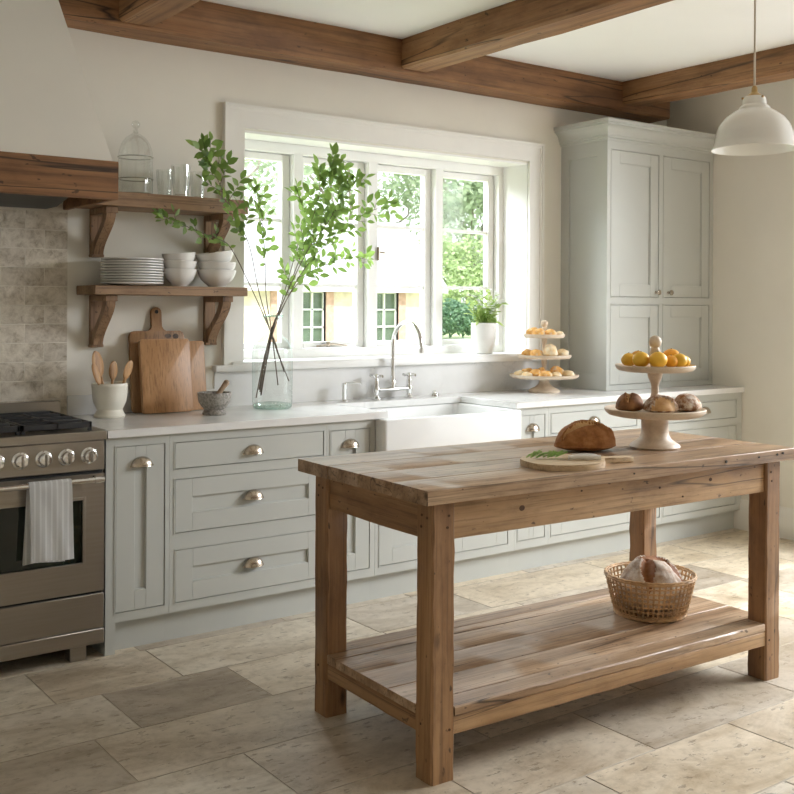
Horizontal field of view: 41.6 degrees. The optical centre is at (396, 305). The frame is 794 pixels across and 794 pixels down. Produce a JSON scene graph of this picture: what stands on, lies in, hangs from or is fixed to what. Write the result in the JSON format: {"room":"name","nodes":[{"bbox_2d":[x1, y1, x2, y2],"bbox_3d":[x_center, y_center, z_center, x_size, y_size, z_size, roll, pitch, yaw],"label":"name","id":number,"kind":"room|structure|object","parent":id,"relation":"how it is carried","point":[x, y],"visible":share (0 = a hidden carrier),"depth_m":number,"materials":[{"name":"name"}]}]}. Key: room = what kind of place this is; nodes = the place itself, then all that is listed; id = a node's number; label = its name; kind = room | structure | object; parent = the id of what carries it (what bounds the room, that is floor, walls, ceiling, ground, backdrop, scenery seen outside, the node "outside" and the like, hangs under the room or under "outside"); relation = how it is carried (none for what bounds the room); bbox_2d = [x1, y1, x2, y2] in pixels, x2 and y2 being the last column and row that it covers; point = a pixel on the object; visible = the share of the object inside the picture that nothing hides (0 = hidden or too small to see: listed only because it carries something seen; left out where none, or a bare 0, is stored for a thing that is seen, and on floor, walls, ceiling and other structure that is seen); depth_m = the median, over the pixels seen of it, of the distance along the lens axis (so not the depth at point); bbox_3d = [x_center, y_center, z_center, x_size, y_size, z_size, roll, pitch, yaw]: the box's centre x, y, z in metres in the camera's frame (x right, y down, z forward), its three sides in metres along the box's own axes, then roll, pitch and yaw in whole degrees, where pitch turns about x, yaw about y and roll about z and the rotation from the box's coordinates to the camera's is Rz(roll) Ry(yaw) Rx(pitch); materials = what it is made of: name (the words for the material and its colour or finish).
{"room":"kitchen","nodes":[
{"label":"kitchen","id":0,"kind":"room"},
{"bbox_2d":[67,28,666,406],"bbox_3d":[-1.087,-0.016,5.279,7.590,2.880,0.320,0,0,-36],"label":"wall","id":1,"kind":"structure","parent":0,"point":[173,94],"depth_m":5.12,"materials":[{"name":"paint"}]},
{"bbox_2d":[0,202,67,414],"bbox_3d":[-2.151,0.009,4.287,1.600,0.980,0.022,0,0,-36],"label":"wall tile","id":2,"kind":"structure","parent":1,"relation":"attached to","point":[33,241],"depth_m":4.66,"materials":[{"name":"tile"}]},
{"bbox_2d":[0,0,118,209],"bbox_3d":[-1.722,-0.947,4.213,0.998,1.023,0.638,0,0,-36],"label":"range hood","id":3,"kind":"object","parent":1,"relation":"attached to","point":[54,150],"visible":1,"depth_m":4.22,"materials":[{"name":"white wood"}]},
{"bbox_2d":[76,285,247,346],"bbox_3d":[-1.098,0.050,4.923,0.758,0.284,0.238,0,0,-36],"label":"wall shelf","id":4,"kind":"object","parent":1,"relation":"attached to","point":[102,298],"visible":0.97,"depth_m":4.82,"materials":[{"name":"brown wood"}]},
{"bbox_2d":[100,282,162,285],"bbox_3d":[-1.218,-0.101,4.801,0.280,0.016,0.280,0,0,-36],"label":"dinner plate","id":5,"kind":"object","parent":4,"relation":"on","point":[110,283],"visible":0.88,"depth_m":4.71,"materials":[{"name":"white ceramic"}]},
{"bbox_2d":[101,279,163,281],"bbox_3d":[-1.215,-0.113,4.800,0.280,0.016,0.280,0,0,-36],"label":"dinner plate","id":6,"kind":"object","parent":5,"relation":"on","point":[107,280],"visible":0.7,"depth_m":4.70,"materials":[{"name":"white ceramic"}]},
{"bbox_2d":[100,276,162,278],"bbox_3d":[-1.217,-0.125,4.796,0.280,0.016,0.280,0,0,-36],"label":"dinner plate","id":7,"kind":"object","parent":6,"relation":"on","point":[104,277],"visible":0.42,"depth_m":4.69,"materials":[{"name":"white ceramic"}]},
{"bbox_2d":[101,273,163,276],"bbox_3d":[-1.217,-0.137,4.800,0.280,0.016,0.280,0,0,-36],"label":"dinner plate","id":8,"kind":"object","parent":7,"relation":"on","point":[111,274],"visible":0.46,"depth_m":4.69,"materials":[{"name":"white ceramic"}]},
{"bbox_2d":[101,271,163,273],"bbox_3d":[-1.216,-0.150,4.801,0.280,0.016,0.280,0,0,-36],"label":"dinner plate","id":9,"kind":"object","parent":8,"relation":"on","point":[107,272],"visible":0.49,"depth_m":4.70,"materials":[{"name":"white ceramic"}]},
{"bbox_2d":[100,268,162,270],"bbox_3d":[-1.217,-0.162,4.797,0.280,0.016,0.280,0,0,-36],"label":"dinner plate","id":10,"kind":"object","parent":9,"relation":"on","point":[104,269],"visible":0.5,"depth_m":4.69,"materials":[{"name":"white ceramic"}]},
{"bbox_2d":[101,265,163,268],"bbox_3d":[-1.216,-0.174,4.798,0.280,0.016,0.280,0,0,-36],"label":"dinner plate","id":11,"kind":"object","parent":10,"relation":"on","point":[105,266],"visible":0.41,"depth_m":4.69,"materials":[{"name":"white ceramic"}]},
{"bbox_2d":[101,263,163,265],"bbox_3d":[-1.216,-0.186,4.801,0.280,0.016,0.280,0,0,-36],"label":"dinner plate","id":12,"kind":"object","parent":11,"relation":"on","point":[141,264],"visible":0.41,"depth_m":4.69,"materials":[{"name":"white ceramic"}]},
{"bbox_2d":[100,260,162,262],"bbox_3d":[-1.218,-0.198,4.799,0.280,0.016,0.280,0,0,-36],"label":"dinner plate","id":13,"kind":"object","parent":12,"relation":"on","point":[104,261],"visible":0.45,"depth_m":4.70,"materials":[{"name":"white ceramic"}]},
{"bbox_2d":[101,257,163,260],"bbox_3d":[-1.215,-0.211,4.798,0.280,0.016,0.280,0,0,-36],"label":"dinner plate","id":14,"kind":"object","parent":13,"relation":"on","point":[103,258],"visible":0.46,"depth_m":4.69,"materials":[{"name":"white ceramic"}]},
{"bbox_2d":[163,269,196,285],"bbox_3d":[-1.030,-0.133,4.948,0.158,0.083,0.158,0,0,-36],"label":"bowl","id":15,"kind":"object","parent":4,"relation":"on","point":[175,277],"visible":0.85,"depth_m":4.90,"materials":[{"name":"white ceramic"}]},
{"bbox_2d":[163,260,196,268],"bbox_3d":[-1.030,-0.171,4.948,0.158,0.083,0.158,0,0,-36],"label":"bowl","id":16,"kind":"object","parent":15,"relation":"on","point":[168,264],"visible":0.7,"depth_m":4.88,"materials":[{"name":"white ceramic"}]},
{"bbox_2d":[162,252,195,260],"bbox_3d":[-1.034,-0.211,4.945,0.158,0.090,0.158,0,0,-28],"label":"bowl","id":17,"kind":"object","parent":16,"relation":"on","point":[187,256],"visible":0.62,"depth_m":4.88,"materials":[{"name":"white ceramic"}]},
{"bbox_2d":[197,269,235,286],"bbox_3d":[-0.874,-0.133,5.063,0.188,0.083,0.188,0,0,-36],"label":"bowl","id":18,"kind":"object","parent":4,"relation":"on","point":[210,277],"visible":0.88,"depth_m":5.00,"materials":[{"name":"white ceramic"}]},
{"bbox_2d":[197,261,235,269],"bbox_3d":[-0.874,-0.171,5.063,0.188,0.083,0.188,0,0,-36],"label":"bowl","id":19,"kind":"object","parent":18,"relation":"on","point":[207,264],"visible":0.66,"depth_m":4.99,"materials":[{"name":"white ceramic"}]},
{"bbox_2d":[195,250,233,261],"bbox_3d":[-0.884,-0.224,5.055,0.186,0.103,0.188,0,0,-28],"label":"bowl","id":20,"kind":"object","parent":19,"relation":"on","point":[226,255],"visible":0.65,"depth_m":4.99,"materials":[{"name":"white ceramic"}]},
{"bbox_2d":[77,191,247,257],"bbox_3d":[-1.114,-0.368,4.910,0.803,0.288,0.238,0,0,-36],"label":"wall shelf","id":21,"kind":"object","parent":1,"relation":"attached to","point":[102,216],"visible":0.69,"depth_m":4.82,"materials":[{"name":"brown wood"}]},
{"bbox_2d":[244,139,502,359],"bbox_3d":[-0.160,-0.297,6.035,1.996,1.167,0.146,0,0,-36],"label":"window","id":22,"kind":"structure","parent":1,"relation":"in","point":[291,159],"depth_m":6.01,"materials":[{"name":"white paint"}]},
{"bbox_2d":[212,352,538,371],"bbox_3d":[-0.062,0.309,5.997,2.325,0.045,0.355,0,0,-36],"label":"trim","id":23,"kind":"structure","parent":1,"relation":"attached to","point":[420,359],"depth_m":5.73,"materials":[{"name":"white paint"}]},
{"bbox_2d":[461,286,508,353],"bbox_3d":[0.535,0.085,6.332,0.325,0.408,0.240,0,0,-36],"label":"potted plant","id":24,"kind":"object","parent":23,"relation":"on","point":[483,330],"visible":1,"depth_m":6.29,"materials":[{"name":"green plant"}]},
{"bbox_2d":[221,102,544,364],"bbox_3d":[0.021,-0.357,5.872,2.205,1.315,0.032,0,0,-36],"label":"trim","id":25,"kind":"structure","parent":1,"relation":"attached to","point":[237,117],"depth_m":5.75,"materials":[{"name":"paint"}]},
{"bbox_2d":[245,130,527,352],"bbox_3d":[-0.102,-0.290,5.988,2.055,1.200,0.299,0,0,-36],"label":"window reveal","id":26,"kind":"structure","parent":1,"relation":"attached to","point":[515,174],"depth_m":6.50,"materials":[{"name":"white paint"}]},
{"bbox_2d":[0,528,793,793],"bbox_3d":[0.987,1.460,2.304,7.252,0.050,6.940,0,0,-36],"label":"floor","id":27,"kind":"structure","parent":0,"point":[231,710],"depth_m":3.57,"materials":[{"name":"tile"}]},
{"bbox_2d":[0,400,106,662],"bbox_3d":[-1.698,0.922,4.165,0.911,0.998,0.679,0,0,-36],"label":"range cooker","id":28,"kind":"object","parent":27,"relation":"on","point":[46,607],"visible":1,"depth_m":4.10,"materials":[{"name":"metal"}]},
{"bbox_2d":[22,478,73,565],"bbox_3d":[-1.341,0.834,4.023,0.187,0.325,0.045,0,0,-36],"label":"tea towel","id":29,"kind":"object","parent":28,"relation":"hanging from","point":[48,531],"visible":1,"depth_m":4.01,"materials":[{"name":"fabric"}]},
{"bbox_2d":[0,427,106,446],"bbox_3d":[-1.713,0.517,4.185,0.906,0.036,0.608,0,0,-36],"label":"cooktop","id":30,"kind":"object","parent":28,"relation":"in","point":[51,436],"depth_m":4.10,"materials":[{"name":"metal"}]},
{"bbox_2d":[90,434,169,655],"bbox_3d":[-1.236,0.981,4.547,0.277,0.885,0.610,0,0,-36],"label":"base cabinet","id":31,"kind":"object","parent":27,"relation":"on","point":[136,469],"visible":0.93,"depth_m":4.33,"materials":[{"name":"green paint"}]},
{"bbox_2d":[164,423,326,640],"bbox_3d":[-0.807,0.983,4.861,0.785,0.885,0.610,0,0,-36],"label":"base cabinet","id":32,"kind":"object","parent":27,"relation":"on","point":[242,510],"visible":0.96,"depth_m":4.61,"materials":[{"name":"green paint"}]},
{"bbox_2d":[73,384,744,438],"bbox_3d":[0.345,0.513,5.734,4.231,0.068,0.642,0,0,-36],"label":"countertop","id":33,"kind":"structure","parent":32,"relation":"on","point":[132,424],"depth_m":5.12,"materials":[{"name":"stone"}]},
{"bbox_2d":[91,382,127,417],"bbox_3d":[-1.304,0.426,4.738,0.161,0.154,0.161,0,0,-36],"label":"utensil crock","id":34,"kind":"object","parent":33,"relation":"on","point":[109,400],"visible":0.99,"depth_m":4.68,"materials":[{"name":"ceramic"}]},
{"bbox_2d":[92,363,100,384],"bbox_3d":[-1.330,0.353,4.668,0.014,0.199,0.084,0,0,43],"label":"wooden spoon","id":35,"kind":"object","parent":34,"relation":"in","point":[95,371],"visible":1,"depth_m":4.65,"materials":[{"name":"brown wood"}]},
{"bbox_2d":[92,351,103,383],"bbox_3d":[-1.343,0.327,4.717,0.015,0.251,0.094,0,0,36],"label":"wooden spoon","id":36,"kind":"object","parent":34,"relation":"in","point":[97,359],"visible":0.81,"depth_m":4.71,"materials":[{"name":"brown wood"}]},
{"bbox_2d":[109,361,117,383],"bbox_3d":[-1.302,0.352,4.790,0.014,0.199,0.058,0,0,23],"label":"wooden spoon","id":37,"kind":"object","parent":34,"relation":"in","point":[113,369],"visible":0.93,"depth_m":4.78,"materials":[{"name":"brown wood"}]},
{"bbox_2d":[122,360,132,383],"bbox_3d":[-1.240,0.350,4.755,0.088,0.206,0.021,0,0,-42],"label":"wooden spoon","id":38,"kind":"object","parent":34,"relation":"in","point":[128,367],"visible":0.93,"depth_m":4.76,"materials":[{"name":"brown wood"}]},
{"bbox_2d":[128,307,183,412],"bbox_3d":[-1.146,0.255,4.997,0.277,0.499,0.077,0,0,-36],"label":"chopping board","id":39,"kind":"object","parent":33,"relation":"on","point":[156,331],"visible":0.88,"depth_m":4.93,"materials":[{"name":"wood"}]},
{"bbox_2d":[138,338,193,413],"bbox_3d":[-1.093,0.330,4.938,0.250,0.348,0.080,0,0,-36],"label":"chopping board","id":40,"kind":"object","parent":33,"relation":"on","point":[165,374],"visible":1,"depth_m":4.92,"materials":[{"name":"wood"}]},
{"bbox_2d":[189,341,205,409],"bbox_3d":[-1.037,0.337,5.033,0.242,0.334,0.061,0,0,-36],"label":"chopping board","id":41,"kind":"object","parent":33,"relation":"on","point":[197,354],"visible":0.32,"depth_m":5.08,"materials":[{"name":"wood"}]},
{"bbox_2d":[197,391,231,415],"bbox_3d":[-0.850,0.453,4.859,0.158,0.104,0.158,0,0,-36],"label":"mortar","id":42,"kind":"object","parent":33,"relation":"on","point":[213,404],"visible":0.98,"depth_m":4.81,"materials":[{"name":"stone"}]},
{"bbox_2d":[216,380,228,393],"bbox_3d":[-0.836,0.405,4.875,0.116,0.118,0.034,0,0,-41],"label":"pestle","id":43,"kind":"object","parent":42,"relation":"in","point":[225,383],"visible":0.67,"depth_m":4.88,"materials":[{"name":"brown wood"}]},
{"bbox_2d":[252,335,292,408],"bbox_3d":[-0.617,0.275,5.172,0.200,0.463,0.200,0,0,-36],"label":"glass vase","id":44,"kind":"object","parent":33,"relation":"on","point":[262,335],"visible":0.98,"depth_m":5.16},
{"bbox_2d":[152,204,288,380],"bbox_3d":[-0.797,-0.043,4.888,0.096,0.832,0.801,0,0,41],"label":"leafy branch","id":45,"kind":"object","parent":44,"relation":"in","point":[159,213],"visible":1,"depth_m":4.74,"materials":[{"name":"green plant"}]},
{"bbox_2d":[185,131,284,371],"bbox_3d":[-0.717,-0.241,4.947,0.147,1.148,0.656,0,0,39],"label":"leafy branch","id":46,"kind":"object","parent":44,"relation":"in","point":[204,142],"visible":1,"depth_m":4.85,"materials":[{"name":"green plant"}]},
{"bbox_2d":[248,177,278,384],"bbox_3d":[-0.656,-0.122,5.172,0.189,1.039,0.064,0,0,-36],"label":"leafy branch","id":47,"kind":"object","parent":44,"relation":"in","point":[261,214],"visible":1,"depth_m":5.18,"materials":[{"name":"green plant"}]},
{"bbox_2d":[260,179,319,393],"bbox_3d":[-0.554,-0.112,5.272,0.380,1.088,0.097,0,0,-45],"label":"leafy branch","id":48,"kind":"object","parent":44,"relation":"in","point":[294,189],"visible":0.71,"depth_m":5.32,"materials":[{"name":"green plant"}]},
{"bbox_2d":[256,142,353,397],"bbox_3d":[-0.442,-0.192,5.263,0.555,1.292,0.094,0,0,-36],"label":"leafy branch","id":49,"kind":"object","parent":44,"relation":"in","point":[333,161],"visible":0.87,"depth_m":5.30,"materials":[{"name":"green plant"}]},
{"bbox_2d":[259,241,374,391],"bbox_3d":[-0.382,0.039,5.398,0.745,0.778,0.103,0,0,-44],"label":"leafy branch","id":50,"kind":"object","parent":44,"relation":"in","point":[369,253],"visible":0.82,"depth_m":5.46,"materials":[{"name":"green plant"}]},
{"bbox_2d":[259,168,374,389],"bbox_3d":[-0.380,-0.148,5.229,0.624,1.123,0.104,0,0,-27],"label":"leafy branch","id":51,"kind":"object","parent":44,"relation":"in","point":[339,209],"visible":1,"depth_m":5.25,"materials":[{"name":"green plant"}]},
{"bbox_2d":[261,189,403,395],"bbox_3d":[-0.311,-0.089,5.306,0.814,1.058,0.101,0,0,-30],"label":"leafy branch","id":52,"kind":"object","parent":44,"relation":"in","point":[393,203],"visible":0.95,"depth_m":5.33,"materials":[{"name":"green plant"}]},
{"bbox_2d":[67,360,560,415],"bbox_3d":[-0.233,0.420,5.700,3.159,0.177,0.014,0,0,-36],"label":"backsplash","id":53,"kind":"structure","parent":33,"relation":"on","point":[316,384],"depth_m":5.71,"materials":[{"name":"stone"}]},
{"bbox_2d":[340,382,361,401],"bbox_3d":[-0.245,0.456,5.565,0.113,0.105,0.044,0,0,7],"label":"soap dispenser","id":54,"kind":"object","parent":33,"relation":"on","point":[345,384],"visible":1,"depth_m":5.56,"materials":[{"name":"silver metal"}]},
{"bbox_2d":[370,320,423,399],"bbox_3d":[-0.011,0.293,5.682,0.268,0.434,0.329,0,0,-8],"label":"tap","id":55,"kind":"object","parent":33,"relation":"on","point":[376,389],"visible":1,"depth_m":5.74,"materials":[{"name":"silver metal"}]},
{"bbox_2d":[368,402,520,451],"bbox_3d":[0.140,0.676,5.470,0.904,0.259,0.548,0,0,-36],"label":"farmhouse sink","id":56,"kind":"object","parent":33,"relation":"in","point":[430,425],"visible":0.46,"depth_m":5.29,"materials":[{"name":"ceramic"}]},
{"bbox_2d":[510,320,578,392],"bbox_3d":[0.881,0.299,6.246,0.412,0.431,0.412,0,0,-36],"label":"tiered stand","id":57,"kind":"object","parent":33,"relation":"on","point":[544,386],"visible":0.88,"depth_m":6.16,"materials":[{"name":"white ceramic"}]},
{"bbox_2d":[530,349,542,355],"bbox_3d":[0.823,0.277,6.169,0.075,0.044,0.065,0,0,-12],"label":"bun","id":58,"kind":"object","parent":57,"relation":"on","point":[535,352],"visible":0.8,"depth_m":6.15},
{"bbox_2d":[533,328,544,334],"bbox_3d":[0.843,0.153,6.191,0.070,0.044,0.068,0,0,-36],"label":"bun","id":59,"kind":"object","parent":57,"relation":"on","point":[540,331],"visible":0.84,"depth_m":6.17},
{"bbox_2d":[539,371,551,375],"bbox_3d":[0.869,0.397,6.106,0.081,0.038,0.064,0,0,9],"label":"bun","id":60,"kind":"object","parent":57,"relation":"on","point":[542,373],"visible":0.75,"depth_m":6.08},
{"bbox_2d":[543,344,557,355],"bbox_3d":[0.908,0.261,6.167,0.089,0.076,0.085,0,0,-36],"label":"bun","id":61,"kind":"object","parent":57,"relation":"on","point":[550,349],"visible":0.88,"depth_m":6.14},
{"bbox_2d":[545,329,556,334],"bbox_3d":[0.910,0.156,6.189,0.072,0.040,0.072,0,0,-36],"label":"bun","id":62,"kind":"object","parent":57,"relation":"on","point":[549,331],"visible":0.84,"depth_m":6.17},
{"bbox_2d":[550,366,563,374],"bbox_3d":[0.951,0.386,6.206,0.089,0.061,0.091,0,0,-36],"label":"bun","id":63,"kind":"object","parent":57,"relation":"on","point":[554,368],"visible":0.55,"depth_m":6.18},
{"bbox_2d":[557,349,568,355],"bbox_3d":[0.981,0.276,6.205,0.076,0.046,0.076,0,0,-36],"label":"bun","id":64,"kind":"object","parent":57,"relation":"on","point":[561,352],"visible":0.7,"depth_m":6.18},
{"bbox_2d":[562,370,573,375],"bbox_3d":[1.013,0.398,6.180,0.069,0.037,0.072,0,0,-36],"label":"bun","id":65,"kind":"object","parent":57,"relation":"on","point":[566,372],"visible":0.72,"depth_m":6.16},
{"bbox_2d":[554,117,715,390],"bbox_3d":[1.561,-0.304,6.736,1.092,1.642,0.460,0,0,-36],"label":"upper cabinet","id":66,"kind":"object","parent":33,"relation":"on","point":[637,197],"visible":0.91,"depth_m":6.55,"materials":[{"name":"green paint"}]},
{"bbox_2d":[327,419,374,604],"bbox_3d":[-0.380,0.986,5.175,0.275,0.885,0.610,0,0,-36],"label":"base cabinet","id":67,"kind":"object","parent":27,"relation":"on","point":[348,437],"visible":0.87,"depth_m":4.98,"materials":[{"name":"green paint"}]},
{"bbox_2d":[369,524,513,599],"bbox_3d":[0.089,1.125,5.536,0.910,0.612,0.582,0,0,-36],"label":"base cabinet","id":68,"kind":"object","parent":27,"relation":"on","point":[484,555],"visible":0.3,"depth_m":5.21,"materials":[{"name":"green paint"}]},
{"bbox_2d":[459,402,548,572],"bbox_3d":[0.565,0.991,5.868,0.250,0.885,0.610,0,0,-36],"label":"base cabinet","id":69,"kind":"object","parent":27,"relation":"on","point":[528,542],"visible":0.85,"depth_m":5.66,"materials":[{"name":"green paint"}]},
{"bbox_2d":[298,428,793,785],"bbox_3d":[0.599,0.989,3.870,1.771,0.888,0.781,0,0,-34],"label":"work table","id":70,"kind":"object","parent":27,"relation":"on","point":[443,677],"visible":0.92,"depth_m":3.61,"materials":[{"name":"brown wood"}]},
{"bbox_2d":[327,588,764,715],"bbox_3d":[0.595,1.229,3.867,1.666,0.031,0.705,0,0,-34],"label":"shelf","id":71,"kind":"object","parent":70,"relation":"attached to","point":[511,657],"depth_m":3.69,"materials":[{"name":"wood"}]},
{"bbox_2d":[520,454,633,470],"bbox_3d":[0.614,0.535,3.608,0.407,0.020,0.271,0,0,-36],"label":"serving board","id":72,"kind":"object","parent":70,"relation":"on","point":[538,464],"visible":0.82,"depth_m":3.50,"materials":[{"name":"wood"}]},
{"bbox_2d":[526,449,567,457],"bbox_3d":[0.517,0.506,3.590,0.152,0.025,0.056,0,0,-3],"label":"herb sprig","id":73,"kind":"object","parent":72,"relation":"on","point":[548,454],"visible":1,"depth_m":3.58,"materials":[{"name":"plant"}]},
{"bbox_2d":[533,455,600,459],"bbox_3d":[0.578,0.515,3.557,0.229,0.018,0.022,0,0,7],"label":"paring knife","id":74,"kind":"object","parent":72,"relation":"on","point":[572,457],"visible":1,"depth_m":3.55,"materials":[{"name":"metal"}]},
{"bbox_2d":[554,420,615,450],"bbox_3d":[0.712,0.488,3.941,0.221,0.115,0.186,0,0,-36],"label":"bread loaf","id":75,"kind":"object","parent":70,"relation":"on","point":[579,435],"visible":1,"depth_m":3.88,"materials":[{"name":"food"}]},
{"bbox_2d":[604,561,697,622],"bbox_3d":[1.003,1.134,4.140,0.360,0.164,0.361,0,0,-21],"label":"wicker basket","id":76,"kind":"object","parent":70,"relation":"on","point":[665,617],"visible":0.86,"depth_m":4.02,"materials":[{"name":"wicker"}]},
{"bbox_2d":[615,555,686,612],"bbox_3d":[1.007,1.099,4.144,0.276,0.207,0.267,0,0,-36],"label":"bread loaf","id":77,"kind":"object","parent":76,"relation":"in","point":[650,569],"visible":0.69,"depth_m":4.07,"materials":[{"name":"food"}]},
{"bbox_2d":[604,335,706,450],"bbox_3d":[0.997,0.330,4.036,0.385,0.433,0.385,0,0,-36],"label":"tiered stand","id":78,"kind":"object","parent":70,"relation":"on","point":[654,435],"visible":0.76,"depth_m":3.97,"materials":[{"name":"white ceramic"}]},
{"bbox_2d":[621,352,633,365],"bbox_3d":[0.894,0.206,4.025,0.059,0.056,0.059,0,0,-36],"label":"fruit","id":79,"kind":"object","parent":78,"relation":"on","point":[626,359],"visible":0.77,"depth_m":4.00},
{"bbox_2d":[615,392,642,411],"bbox_3d":[0.889,0.365,3.983,0.128,0.073,0.104,0,0,-36],"label":"bread roll","id":80,"kind":"object","parent":78,"relation":"on","point":[632,402],"visible":0.88,"depth_m":3.94,"materials":[{"name":"food"}]},
{"bbox_2d":[632,351,648,366],"bbox_3d":[0.929,0.203,3.975,0.067,0.064,0.067,0,0,-36],"label":"fruit","id":81,"kind":"object","parent":78,"relation":"on","point":[640,358],"visible":0.81,"depth_m":3.95,"materials":[{"name":"food"}]},
{"bbox_2d":[649,351,667,366],"bbox_3d":[0.985,0.202,3.938,0.069,0.066,0.069,0,0,-36],"label":"fruit","id":82,"kind":"object","parent":78,"relation":"on","point":[656,359],"visible":0.86,"depth_m":3.91,"materials":[{"name":"food"}]},
{"bbox_2d":[643,395,677,412],"bbox_3d":[0.993,0.368,3.933,0.128,0.068,0.115,0,0,-36],"label":"bread roll","id":83,"kind":"object","parent":78,"relation":"on","point":[655,403],"visible":0.97,"depth_m":3.90,"materials":[{"name":"food"}]},
{"bbox_2d":[663,348,678,355],"bbox_3d":[1.060,0.199,4.033,0.078,0.073,0.078,0,0,-36],"label":"fruit","id":84,"kind":"object","parent":78,"relation":"on","point":[671,351],"visible":0.37,"depth_m":4.01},
{"bbox_2d":[666,355,677,366],"bbox_3d":[1.042,0.210,3.969,0.053,0.051,0.053,0,0,-36],"label":"fruit","id":85,"kind":"object","parent":78,"relation":"on","point":[672,361],"visible":0.78,"depth_m":3.95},
{"bbox_2d":[673,353,687,366],"bbox_3d":[1.077,0.206,3.983,0.061,0.058,0.061,0,0,-36],"label":"fruit","id":86,"kind":"object","parent":78,"relation":"on","point":[682,359],"visible":0.73,"depth_m":3.96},
{"bbox_2d":[674,393,701,411],"bbox_3d":[1.106,0.369,3.989,0.124,0.068,0.106,0,0,-36],"label":"bread roll","id":87,"kind":"object","parent":78,"relation":"on","point":[686,402],"visible":0.85,"depth_m":3.95,"materials":[{"name":"food"}]},
{"bbox_2d":[542,402,638,565],"bbox_3d":[0.967,0.993,6.162,0.745,0.885,0.610,0,0,-36],"label":"base cabinet","id":88,"kind":"object","parent":27,"relation":"on","point":[583,538],"visible":0.13,"depth_m":5.92,"materials":[{"name":"green paint"}]},
{"bbox_2d":[639,399,660,524],"bbox_3d":[1.339,0.995,6.453,0.200,0.885,0.582,0,0,-36],"label":"base cabinet","id":89,"kind":"object","parent":27,"relation":"on","point":[658,510],"visible":0.09,"depth_m":6.26,"materials":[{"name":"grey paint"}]},
{"bbox_2d":[656,393,741,542],"bbox_3d":[1.746,0.997,6.733,0.787,0.885,0.610,0,0,-36],"label":"base cabinet","id":90,"kind":"object","parent":27,"relation":"on","point":[722,418],"visible":0.29,"depth_m":6.56,"materials":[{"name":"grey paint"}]},
{"bbox_2d":[202,0,793,81],"bbox_3d":[1.047,-1.504,2.380,7.590,0.120,7.510,0,0,-36],"label":"ceiling","id":91,"kind":"structure","parent":0,"point":[675,34],"depth_m":5.41,"materials":[{"name":"paint"}]},
{"bbox_2d":[119,0,199,26],"bbox_3d":[0.808,-1.361,2.052,0.177,0.169,6.762,0,0,-36],"label":"beam","id":92,"kind":"structure","parent":91,"relation":"attached to","point":[150,13],"depth_m":4.59,"materials":[{"name":"brown wood"}]},
{"bbox_2d":[59,0,669,122],"bbox_3d":[-1.007,-1.359,5.019,6.900,0.192,0.182,0,0,-36],"label":"beam","id":93,"kind":"structure","parent":91,"relation":"attached to","point":[204,25],"depth_m":5.46,"materials":[{"name":"brown wood"}]},
{"bbox_2d":[401,0,672,72],"bbox_3d":[2.095,-1.357,2.995,0.189,0.161,6.762,0,0,-36],"label":"beam","id":94,"kind":"structure","parent":91,"relation":"attached to","point":[517,22],"depth_m":5.03,"materials":[{"name":"brown wood"}]},
{"bbox_2d":[623,44,793,106],"bbox_3d":[3.529,-1.356,4.047,0.203,0.148,6.762,0,0,-36],"label":"beam","id":95,"kind":"structure","parent":91,"relation":"attached to","point":[775,64],"depth_m":6.18,"materials":[{"name":"brown wood"}]},
{"bbox_2d":[711,0,793,155],"bbox_3d":[1.445,-1.036,4.218,0.336,0.812,0.336,0,0,-36],"label":"pendant lamp","id":96,"kind":"object","parent":91,"relation":"hanging from","point":[755,129],"visible":1,"depth_m":4.13,"materials":[{"name":"ceramic"}]},
{"bbox_2d":[667,79,793,508],"bbox_3d":[4.019,0.011,4.522,0.250,2.880,6.940,0,0,-36],"label":"wall","id":97,"kind":"structure","parent":0,"point":[753,320],"depth_m":6.66,"materials":[{"name":"paint"}]},
{"bbox_2d":[734,499,793,540],"bbox_3d":[2.490,1.347,6.369,0.020,0.192,1.020,0,0,-36],"label":"baseboard","id":98,"kind":"structure","parent":97,"relation":"attached to","point":[786,515],"depth_m":6.50,"materials":[{"name":"paint"}]},
{"label":"outside","id":99,"kind":"structure","parent":0,"visible":0},
{"bbox_2d":[442,332,470,338],"bbox_3d":[-3.356,1.243,37.968,67.500,1.118,54.600,0,0,-36],"label":"lawn","id":100,"kind":"structure","parent":99,"point":[454,336],"depth_m":26.89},
{"bbox_2d":[244,159,317,215],"bbox_3d":[-5.944,-2.293,25.753,8.828,6.211,3.796,0,0,-36],"label":"tree","id":101,"kind":"object","parent":100,"relation":"on","point":[307,172],"visible":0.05,"depth_m":26.94,"materials":[{"name":"green plant"}]},
{"bbox_2d":[244,214,447,342],"bbox_3d":[-4.336,0.047,18.242,10.980,3.520,3.050,0,0,-36],"label":"cottage","id":102,"kind":"structure","parent":100,"relation":"on","point":[327,311],"depth_m":19.11,"materials":[{"name":"stone"}]},
{"bbox_2d":[245,159,454,244],"bbox_3d":[-1.498,-3.191,30.650,6.874,8.037,3.690,0,0,-36],"label":"tree","id":103,"kind":"object","parent":100,"relation":"on","point":[308,181],"visible":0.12,"depth_m":30.82,"materials":[{"name":"green plant"}]},
{"bbox_2d":[387,173,483,298],"bbox_3d":[2.325,-2.958,31.551,6.249,7.627,3.631,0,0,-32],"label":"tree","id":104,"kind":"object","parent":100,"relation":"on","point":[468,197],"visible":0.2,"depth_m":30.34,"materials":[{"name":"green plant"}]},
{"bbox_2d":[417,234,482,321],"bbox_3d":[2.110,-0.747,29.271,4.265,2.687,2.213,0,0,-36],"label":"bush","id":105,"kind":"object","parent":100,"relation":"on","point":[455,273],"visible":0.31,"depth_m":28.70,"materials":[{"name":"green plant"}]},
{"bbox_2d":[442,298,482,338],"bbox_3d":[1.411,0.316,25.867,2.137,1.055,1.159,0,0,-36],"label":"bush","id":106,"kind":"object","parent":100,"relation":"on","point":[459,322],"visible":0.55,"depth_m":25.55,"materials":[{"name":"green plant"}]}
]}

